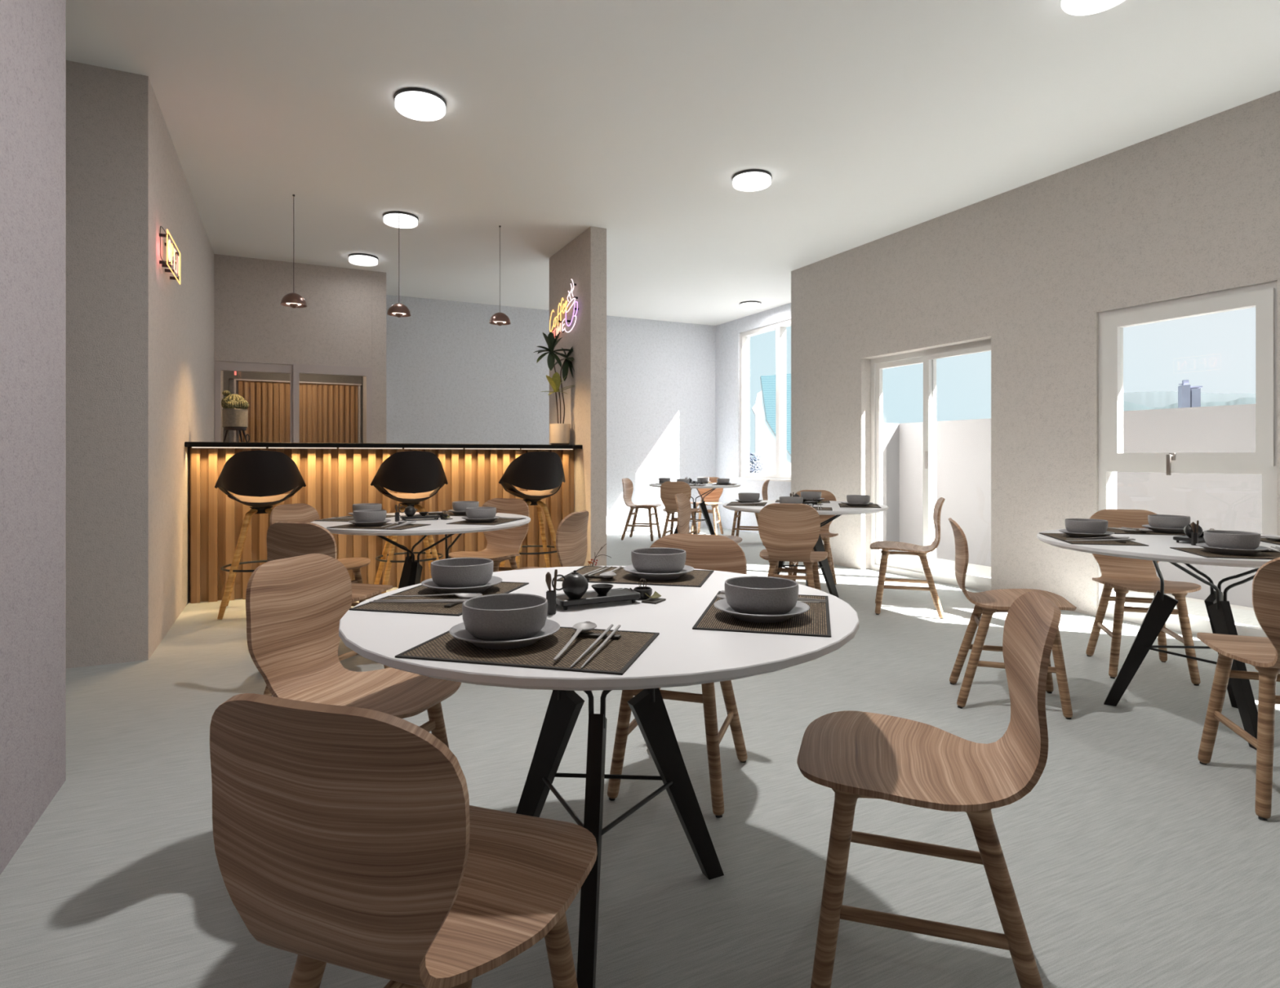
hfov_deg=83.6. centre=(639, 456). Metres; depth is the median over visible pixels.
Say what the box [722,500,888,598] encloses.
round table
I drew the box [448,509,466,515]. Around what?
saucer
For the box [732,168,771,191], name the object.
ceiling lamp
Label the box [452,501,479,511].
bowl
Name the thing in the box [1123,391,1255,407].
hill
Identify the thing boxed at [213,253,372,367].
wall
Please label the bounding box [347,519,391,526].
saucer
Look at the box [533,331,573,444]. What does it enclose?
potted plant
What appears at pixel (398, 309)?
pendant lamp
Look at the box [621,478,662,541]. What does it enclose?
dining chair
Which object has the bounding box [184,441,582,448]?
countertop
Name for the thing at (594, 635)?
chopstick rest
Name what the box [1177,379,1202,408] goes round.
tower block
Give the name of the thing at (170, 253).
sign
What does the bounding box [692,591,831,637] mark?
placemat
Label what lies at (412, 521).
chopstick
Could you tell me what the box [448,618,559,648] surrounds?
saucer
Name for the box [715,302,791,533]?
wall
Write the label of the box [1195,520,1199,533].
pick
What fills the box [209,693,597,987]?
dining chair
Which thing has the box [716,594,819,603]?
spoon
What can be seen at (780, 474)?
window
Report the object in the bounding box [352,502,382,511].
bowl
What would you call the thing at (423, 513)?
tea cup
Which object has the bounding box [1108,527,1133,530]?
chopstick
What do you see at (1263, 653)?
dining chair
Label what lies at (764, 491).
dining chair
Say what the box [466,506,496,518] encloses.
bowl
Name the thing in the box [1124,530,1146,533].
chopstick
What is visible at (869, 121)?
ceiling
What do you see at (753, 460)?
frosted tree
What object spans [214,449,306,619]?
bar stool
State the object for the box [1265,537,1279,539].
spoon
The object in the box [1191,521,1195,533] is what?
scoop
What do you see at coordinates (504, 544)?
dining chair
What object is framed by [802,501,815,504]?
serving tray
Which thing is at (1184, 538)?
serving tray
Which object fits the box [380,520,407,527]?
spoon
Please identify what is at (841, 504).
placemat
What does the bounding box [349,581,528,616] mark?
placemat
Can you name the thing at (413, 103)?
ceiling lamp
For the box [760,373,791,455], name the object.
glass building
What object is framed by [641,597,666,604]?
coaster
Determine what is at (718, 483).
saucer
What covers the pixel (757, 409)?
tower
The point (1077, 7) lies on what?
ceiling lamp
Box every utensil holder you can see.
[395,511,399,521]
[546,590,555,614]
[1191,532,1198,545]
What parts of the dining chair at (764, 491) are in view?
leg, leg, leg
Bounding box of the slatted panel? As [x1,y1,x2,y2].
[223,370,362,443]
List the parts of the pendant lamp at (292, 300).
lamp shade, cord, lamp shade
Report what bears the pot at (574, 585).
on the teapot at (575, 584)
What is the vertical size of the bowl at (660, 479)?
0.064 m
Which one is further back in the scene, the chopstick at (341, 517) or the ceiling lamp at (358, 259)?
the ceiling lamp at (358, 259)
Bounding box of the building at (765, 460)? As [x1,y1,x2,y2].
[749,459,791,474]
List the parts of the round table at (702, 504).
leg, leg, rod, leg, rod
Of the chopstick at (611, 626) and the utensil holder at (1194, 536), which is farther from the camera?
the utensil holder at (1194, 536)
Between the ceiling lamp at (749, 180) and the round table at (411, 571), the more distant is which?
the ceiling lamp at (749, 180)
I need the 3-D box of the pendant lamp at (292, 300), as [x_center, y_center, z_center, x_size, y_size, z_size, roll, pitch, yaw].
[-2.601,-1.544,5.374,0.182,0.852,0.182,0,0,-26]
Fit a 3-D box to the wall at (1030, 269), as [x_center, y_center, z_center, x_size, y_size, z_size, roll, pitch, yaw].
[3.640,-0.460,3.683,0.220,3.020,8.810,0,0,-26]
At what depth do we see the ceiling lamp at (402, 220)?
5.80 m
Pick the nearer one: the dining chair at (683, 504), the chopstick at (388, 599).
the chopstick at (388, 599)
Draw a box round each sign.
[159,226,180,284]
[549,279,578,337]
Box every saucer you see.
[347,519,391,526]
[421,575,502,593]
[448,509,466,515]
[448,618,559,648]
[461,515,500,522]
[623,564,693,580]
[714,598,809,622]
[715,482,731,484]
[735,499,762,503]
[805,497,824,502]
[843,502,872,506]
[1058,528,1114,538]
[1142,524,1184,533]
[1195,542,1269,555]
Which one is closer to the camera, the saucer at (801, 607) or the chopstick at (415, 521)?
the saucer at (801, 607)
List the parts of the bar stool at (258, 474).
leg, leg, seat, backrest, leg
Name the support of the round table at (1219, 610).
on the floor at (1132, 860)
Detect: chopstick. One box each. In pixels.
[323,517,353,519]
[368,600,465,603]
[373,599,466,600]
[386,520,413,528]
[387,520,416,528]
[569,623,613,667]
[580,624,620,668]
[582,565,606,575]
[587,565,612,576]
[720,591,826,602]
[721,590,826,600]
[727,502,762,504]
[1066,538,1119,540]
[1066,538,1135,541]
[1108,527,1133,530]
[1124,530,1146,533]
[1261,550,1279,552]
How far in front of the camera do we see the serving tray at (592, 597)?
1.63 m
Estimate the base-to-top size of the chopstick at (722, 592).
0.015 m
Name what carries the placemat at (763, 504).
on the round table at (837, 509)
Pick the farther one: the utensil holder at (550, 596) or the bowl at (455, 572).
the bowl at (455, 572)
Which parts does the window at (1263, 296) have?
handle, sash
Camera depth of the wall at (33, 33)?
2.03 m
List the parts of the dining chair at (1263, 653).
leg, leg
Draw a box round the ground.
[766,462,791,473]
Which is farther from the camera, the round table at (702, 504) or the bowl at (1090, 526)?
the round table at (702, 504)
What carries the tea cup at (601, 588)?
on the serving tray at (592, 597)
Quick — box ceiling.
[66,0,1279,325]
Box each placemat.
[314,515,400,521]
[326,523,431,529]
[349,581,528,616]
[395,626,659,675]
[414,511,466,515]
[446,517,525,524]
[556,565,714,586]
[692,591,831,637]
[726,501,767,506]
[775,499,830,502]
[813,506,832,510]
[838,502,880,507]
[1039,533,1148,546]
[1106,527,1186,535]
[1169,546,1279,559]
[1260,537,1279,545]
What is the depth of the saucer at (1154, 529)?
3.17 m
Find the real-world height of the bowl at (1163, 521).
0.064 m
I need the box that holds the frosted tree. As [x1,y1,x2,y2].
[749,452,764,473]
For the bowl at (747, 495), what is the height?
0.064 m
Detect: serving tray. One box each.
[400,514,439,519]
[555,587,639,609]
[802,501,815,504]
[1173,535,1204,542]
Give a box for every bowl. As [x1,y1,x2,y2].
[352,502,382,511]
[352,509,386,522]
[430,557,493,587]
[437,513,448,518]
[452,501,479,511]
[462,593,547,640]
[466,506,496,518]
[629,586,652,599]
[631,546,685,573]
[658,477,671,481]
[676,479,689,483]
[697,477,708,481]
[716,478,729,482]
[724,576,798,614]
[737,492,759,500]
[778,496,803,503]
[800,491,821,498]
[846,494,870,503]
[1064,518,1107,533]
[1147,514,1190,528]
[1204,529,1261,549]
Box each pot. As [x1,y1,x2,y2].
[222,408,248,427]
[404,506,416,516]
[561,573,588,599]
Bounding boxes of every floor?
[0,526,1279,987]
[901,554,1253,610]
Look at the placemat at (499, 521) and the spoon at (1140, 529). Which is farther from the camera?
the placemat at (499, 521)
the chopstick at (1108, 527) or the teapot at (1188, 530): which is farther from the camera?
the chopstick at (1108, 527)
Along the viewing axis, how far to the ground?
953.90 m
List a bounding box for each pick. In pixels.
[553,568,557,591]
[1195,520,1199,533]
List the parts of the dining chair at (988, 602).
leg, leg, seat rail, leg, leg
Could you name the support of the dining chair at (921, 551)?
on the floor at (1132, 860)
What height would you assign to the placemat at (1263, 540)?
0.003 m
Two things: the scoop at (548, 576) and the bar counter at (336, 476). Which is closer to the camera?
the scoop at (548, 576)
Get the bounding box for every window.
[735,319,791,481]
[1098,280,1277,637]
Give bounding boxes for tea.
[644,591,661,598]
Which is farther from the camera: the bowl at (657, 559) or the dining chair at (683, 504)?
the dining chair at (683, 504)
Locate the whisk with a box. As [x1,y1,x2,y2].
[638,577,646,589]
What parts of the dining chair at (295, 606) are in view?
leg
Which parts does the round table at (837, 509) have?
leg, tie rod, leg, rod, rod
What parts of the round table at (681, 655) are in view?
leg, rod, tie rod, rod, leg, rod, tie rod, tie rod, rod, leg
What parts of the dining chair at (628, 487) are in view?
leg, leg, seat rail, leg, leg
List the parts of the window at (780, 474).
sill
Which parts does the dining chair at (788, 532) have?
leg, leg, leg, leg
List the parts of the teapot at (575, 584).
handle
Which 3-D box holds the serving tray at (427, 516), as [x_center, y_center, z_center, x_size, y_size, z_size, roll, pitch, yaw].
[-1.188,0.328,3.869,0.200,0.024,0.084,0,0,-27]
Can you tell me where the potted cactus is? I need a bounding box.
[221,390,248,442]
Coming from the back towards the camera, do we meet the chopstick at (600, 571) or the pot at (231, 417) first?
the pot at (231, 417)
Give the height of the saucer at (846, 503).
0.024 m
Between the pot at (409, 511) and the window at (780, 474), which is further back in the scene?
the window at (780, 474)
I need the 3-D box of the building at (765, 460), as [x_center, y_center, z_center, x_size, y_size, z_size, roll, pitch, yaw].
[32.333,8.872,161.981,22.319,16.403,13.163,0,0,-26]
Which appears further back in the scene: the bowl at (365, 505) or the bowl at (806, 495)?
the bowl at (806, 495)
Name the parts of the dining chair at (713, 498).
leg, leg, leg, leg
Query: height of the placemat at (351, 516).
0.003 m
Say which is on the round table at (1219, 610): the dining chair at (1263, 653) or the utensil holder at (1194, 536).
the utensil holder at (1194, 536)
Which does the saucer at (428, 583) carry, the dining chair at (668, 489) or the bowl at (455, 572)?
the bowl at (455, 572)
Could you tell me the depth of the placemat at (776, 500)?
5.40 m
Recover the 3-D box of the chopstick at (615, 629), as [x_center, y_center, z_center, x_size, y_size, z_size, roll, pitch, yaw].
[-0.066,0.329,1.255,0.006,0.015,0.245,0,0,13]
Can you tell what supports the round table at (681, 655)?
on the floor at (1132, 860)
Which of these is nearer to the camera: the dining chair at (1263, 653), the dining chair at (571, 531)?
the dining chair at (1263, 653)
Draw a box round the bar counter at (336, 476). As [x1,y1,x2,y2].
[184,441,582,603]
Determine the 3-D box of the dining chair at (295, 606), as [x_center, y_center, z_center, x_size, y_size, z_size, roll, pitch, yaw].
[-0.737,0.663,1.885,0.475,0.780,0.414,0,0,18]
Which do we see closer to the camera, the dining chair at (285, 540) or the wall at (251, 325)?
the dining chair at (285, 540)
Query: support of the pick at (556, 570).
in the utensil holder at (550, 596)
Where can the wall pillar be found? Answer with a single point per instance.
(583, 260)
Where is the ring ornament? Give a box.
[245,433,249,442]
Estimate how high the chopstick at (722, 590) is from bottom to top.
0.015 m
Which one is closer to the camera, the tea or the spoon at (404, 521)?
the tea
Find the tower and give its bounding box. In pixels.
[751,391,764,473]
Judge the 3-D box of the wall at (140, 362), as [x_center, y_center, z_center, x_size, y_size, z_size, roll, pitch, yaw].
[-4.665,-0.460,5.365,2.345,3.020,4.858,0,0,-26]
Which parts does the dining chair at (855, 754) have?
leg, leg, seat rail, leg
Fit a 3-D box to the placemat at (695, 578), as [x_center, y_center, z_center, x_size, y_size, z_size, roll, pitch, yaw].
[-0.006,0.339,2.042,0.400,0.003,0.265,0,0,13]
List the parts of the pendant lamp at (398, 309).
lamp shade, lamp shade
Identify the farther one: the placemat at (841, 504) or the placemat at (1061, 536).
the placemat at (841, 504)
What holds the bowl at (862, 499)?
on the saucer at (846, 503)
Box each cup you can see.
[418,511,428,515]
[564,297,577,332]
[591,583,613,595]
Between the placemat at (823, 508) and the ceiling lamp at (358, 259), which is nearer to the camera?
the placemat at (823, 508)
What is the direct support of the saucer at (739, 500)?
on the placemat at (763, 504)
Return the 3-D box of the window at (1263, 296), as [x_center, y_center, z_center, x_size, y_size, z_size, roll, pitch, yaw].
[3.241,0.048,4.295,0.138,2.005,0.960,0,0,-26]
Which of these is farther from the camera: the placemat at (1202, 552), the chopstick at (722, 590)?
the placemat at (1202, 552)
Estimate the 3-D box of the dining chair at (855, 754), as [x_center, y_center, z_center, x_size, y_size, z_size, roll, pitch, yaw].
[0.567,0.663,1.451,0.475,0.780,0.414,0,0,18]
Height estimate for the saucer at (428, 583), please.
0.024 m
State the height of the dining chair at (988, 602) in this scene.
0.780 m
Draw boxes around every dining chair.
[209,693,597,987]
[245,553,461,747]
[263,521,392,696]
[270,502,370,606]
[448,497,529,572]
[513,510,588,569]
[607,533,747,817]
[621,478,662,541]
[659,480,699,537]
[675,493,742,543]
[690,476,723,534]
[731,479,769,545]
[758,502,827,590]
[787,489,838,584]
[796,591,1061,987]
[870,497,945,618]
[948,517,1076,719]
[1085,508,1200,685]
[1196,556,1279,821]
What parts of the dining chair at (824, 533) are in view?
leg, leg, leg, leg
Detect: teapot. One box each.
[399,504,417,516]
[551,569,589,599]
[1183,521,1202,537]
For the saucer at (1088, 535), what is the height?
0.024 m
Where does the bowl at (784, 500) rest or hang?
on the saucer
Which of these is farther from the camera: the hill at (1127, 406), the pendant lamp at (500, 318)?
the hill at (1127, 406)
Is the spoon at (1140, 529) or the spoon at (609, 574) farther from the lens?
the spoon at (1140, 529)
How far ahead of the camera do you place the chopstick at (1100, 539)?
2.85 m
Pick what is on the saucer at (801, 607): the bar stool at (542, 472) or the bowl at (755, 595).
the bowl at (755, 595)
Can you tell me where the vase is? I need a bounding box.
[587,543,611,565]
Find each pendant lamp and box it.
[280,194,306,307]
[386,210,410,317]
[488,225,511,325]
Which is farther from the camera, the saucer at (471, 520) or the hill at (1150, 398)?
the hill at (1150, 398)
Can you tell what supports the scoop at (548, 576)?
in the utensil holder at (550, 596)
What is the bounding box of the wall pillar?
[549,226,606,565]
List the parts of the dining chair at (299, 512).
leg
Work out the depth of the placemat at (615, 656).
1.24 m
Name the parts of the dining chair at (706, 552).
leg, leg, leg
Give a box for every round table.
[311,511,530,588]
[338,565,858,987]
[648,483,740,534]
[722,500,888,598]
[1036,527,1279,750]
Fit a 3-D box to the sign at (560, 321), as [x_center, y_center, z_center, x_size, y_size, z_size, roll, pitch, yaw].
[-0.700,-1.361,6.631,0.040,0.478,0.750,0,0,-26]
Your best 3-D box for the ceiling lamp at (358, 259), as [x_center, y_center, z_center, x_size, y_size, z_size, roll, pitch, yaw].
[-2.726,-1.942,7.050,0.276,0.057,0.276,0,0,-26]
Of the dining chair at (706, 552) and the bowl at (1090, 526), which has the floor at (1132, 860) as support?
the dining chair at (706, 552)
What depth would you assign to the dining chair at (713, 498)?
9.69 m
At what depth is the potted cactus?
5.27 m
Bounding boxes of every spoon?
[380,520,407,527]
[387,592,482,599]
[553,621,596,660]
[599,565,622,577]
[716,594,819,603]
[1066,536,1129,538]
[1121,526,1152,532]
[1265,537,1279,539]
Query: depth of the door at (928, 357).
6.11 m
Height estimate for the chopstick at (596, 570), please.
0.015 m
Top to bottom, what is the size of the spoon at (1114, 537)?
0.012 m
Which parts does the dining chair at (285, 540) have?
leg, seat rail, leg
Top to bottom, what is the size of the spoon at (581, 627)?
0.012 m
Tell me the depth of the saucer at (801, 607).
1.46 m
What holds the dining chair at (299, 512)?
on the floor at (1132, 860)
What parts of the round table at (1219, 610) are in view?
leg, rod, tie rod, tie rod, rod, rod, leg, leg, rod, rod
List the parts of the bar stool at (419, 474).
leg, leg, seat, backrest, leg, leg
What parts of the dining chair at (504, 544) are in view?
leg, seat rail, leg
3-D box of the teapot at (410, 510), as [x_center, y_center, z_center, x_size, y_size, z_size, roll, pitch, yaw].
[-1.241,0.288,3.834,0.082,0.064,0.063,0,0,-2]
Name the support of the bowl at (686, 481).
on the saucer
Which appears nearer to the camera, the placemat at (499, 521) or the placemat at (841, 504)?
the placemat at (499, 521)
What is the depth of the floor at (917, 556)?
5.62 m
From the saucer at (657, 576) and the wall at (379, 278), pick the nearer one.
the saucer at (657, 576)
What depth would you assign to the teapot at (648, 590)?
1.70 m
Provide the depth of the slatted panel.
8.22 m
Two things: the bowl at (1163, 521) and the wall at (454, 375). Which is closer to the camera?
the bowl at (1163, 521)
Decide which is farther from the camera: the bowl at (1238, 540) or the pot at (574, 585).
the bowl at (1238, 540)
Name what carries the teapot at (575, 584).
on the serving tray at (592, 597)
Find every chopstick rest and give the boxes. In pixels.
[444,598,465,608]
[577,632,621,639]
[584,574,613,578]
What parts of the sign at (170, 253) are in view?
neon frame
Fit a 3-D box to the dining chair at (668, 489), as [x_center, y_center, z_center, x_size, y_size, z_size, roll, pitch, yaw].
[0.460,0.663,8.252,0.414,0.780,0.475,0,0,18]
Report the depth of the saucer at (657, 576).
1.96 m
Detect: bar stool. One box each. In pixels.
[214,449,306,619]
[370,450,448,593]
[498,451,564,571]
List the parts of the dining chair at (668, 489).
leg, leg, leg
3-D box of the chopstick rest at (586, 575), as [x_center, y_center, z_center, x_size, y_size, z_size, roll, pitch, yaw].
[-0.117,0.335,1.994,0.084,0.006,0.015,0,0,13]
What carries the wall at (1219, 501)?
on the floor at (917, 556)
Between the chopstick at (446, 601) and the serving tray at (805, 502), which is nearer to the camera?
the chopstick at (446, 601)
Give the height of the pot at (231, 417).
0.137 m
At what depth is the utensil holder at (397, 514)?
3.76 m
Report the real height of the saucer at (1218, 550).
0.024 m
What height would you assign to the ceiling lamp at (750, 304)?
0.057 m
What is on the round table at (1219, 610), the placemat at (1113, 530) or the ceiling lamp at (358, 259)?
the placemat at (1113, 530)
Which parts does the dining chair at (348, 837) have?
leg, leg, leg, leg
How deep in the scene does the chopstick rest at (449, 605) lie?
1.61 m
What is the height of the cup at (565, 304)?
0.287 m
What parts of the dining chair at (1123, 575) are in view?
leg, leg, leg, leg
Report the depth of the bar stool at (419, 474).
5.18 m
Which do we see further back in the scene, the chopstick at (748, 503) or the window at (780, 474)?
the window at (780, 474)
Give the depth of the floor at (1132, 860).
2.00 m
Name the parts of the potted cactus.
cactus globe, leg, cactus globe, cactus globe, cactus globe, leg, leg, cactus globe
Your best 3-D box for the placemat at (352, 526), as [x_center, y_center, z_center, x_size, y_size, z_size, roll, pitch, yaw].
[-1.274,0.339,3.505,0.400,0.003,0.265,0,0,14]
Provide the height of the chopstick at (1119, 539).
0.015 m
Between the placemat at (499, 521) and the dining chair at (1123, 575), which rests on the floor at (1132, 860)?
the dining chair at (1123, 575)
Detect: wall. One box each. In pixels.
[0,0,66,874]
[66,60,223,668]
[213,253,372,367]
[229,294,715,532]
[362,271,386,443]
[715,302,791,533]
[791,90,1279,615]
[882,404,1262,607]
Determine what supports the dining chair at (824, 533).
on the floor at (1132, 860)
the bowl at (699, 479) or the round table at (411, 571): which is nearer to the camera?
the round table at (411, 571)
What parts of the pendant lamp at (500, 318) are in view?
lamp shade, lamp shade, cord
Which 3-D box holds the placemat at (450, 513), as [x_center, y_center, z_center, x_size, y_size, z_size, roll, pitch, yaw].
[-1.091,0.339,4.255,0.400,0.003,0.265,0,0,13]
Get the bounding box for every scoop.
[545,572,551,591]
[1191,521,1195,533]
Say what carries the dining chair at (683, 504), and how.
on the floor at (1132, 860)
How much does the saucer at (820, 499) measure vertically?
0.024 m
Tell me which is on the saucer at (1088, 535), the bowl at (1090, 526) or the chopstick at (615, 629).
the bowl at (1090, 526)
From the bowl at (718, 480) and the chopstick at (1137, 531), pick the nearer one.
the chopstick at (1137, 531)
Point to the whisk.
(640, 580)
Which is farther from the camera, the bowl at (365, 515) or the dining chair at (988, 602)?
the bowl at (365, 515)
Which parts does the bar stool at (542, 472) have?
leg, leg, seat, backrest, leg, leg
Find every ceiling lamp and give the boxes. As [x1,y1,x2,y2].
[348,253,377,266]
[382,210,417,228]
[394,87,446,120]
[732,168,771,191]
[739,300,761,309]
[1061,0,1124,15]
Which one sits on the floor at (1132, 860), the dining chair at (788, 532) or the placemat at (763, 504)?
the dining chair at (788, 532)
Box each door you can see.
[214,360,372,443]
[871,338,991,591]
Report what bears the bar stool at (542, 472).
on the floor at (1132, 860)
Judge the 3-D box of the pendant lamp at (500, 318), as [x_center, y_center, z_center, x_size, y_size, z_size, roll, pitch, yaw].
[-1.194,-1.544,6.097,0.182,0.852,0.182,0,0,-26]
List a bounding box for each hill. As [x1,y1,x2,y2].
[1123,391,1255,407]
[1123,396,1255,410]
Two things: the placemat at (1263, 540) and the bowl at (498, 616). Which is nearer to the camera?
the bowl at (498, 616)

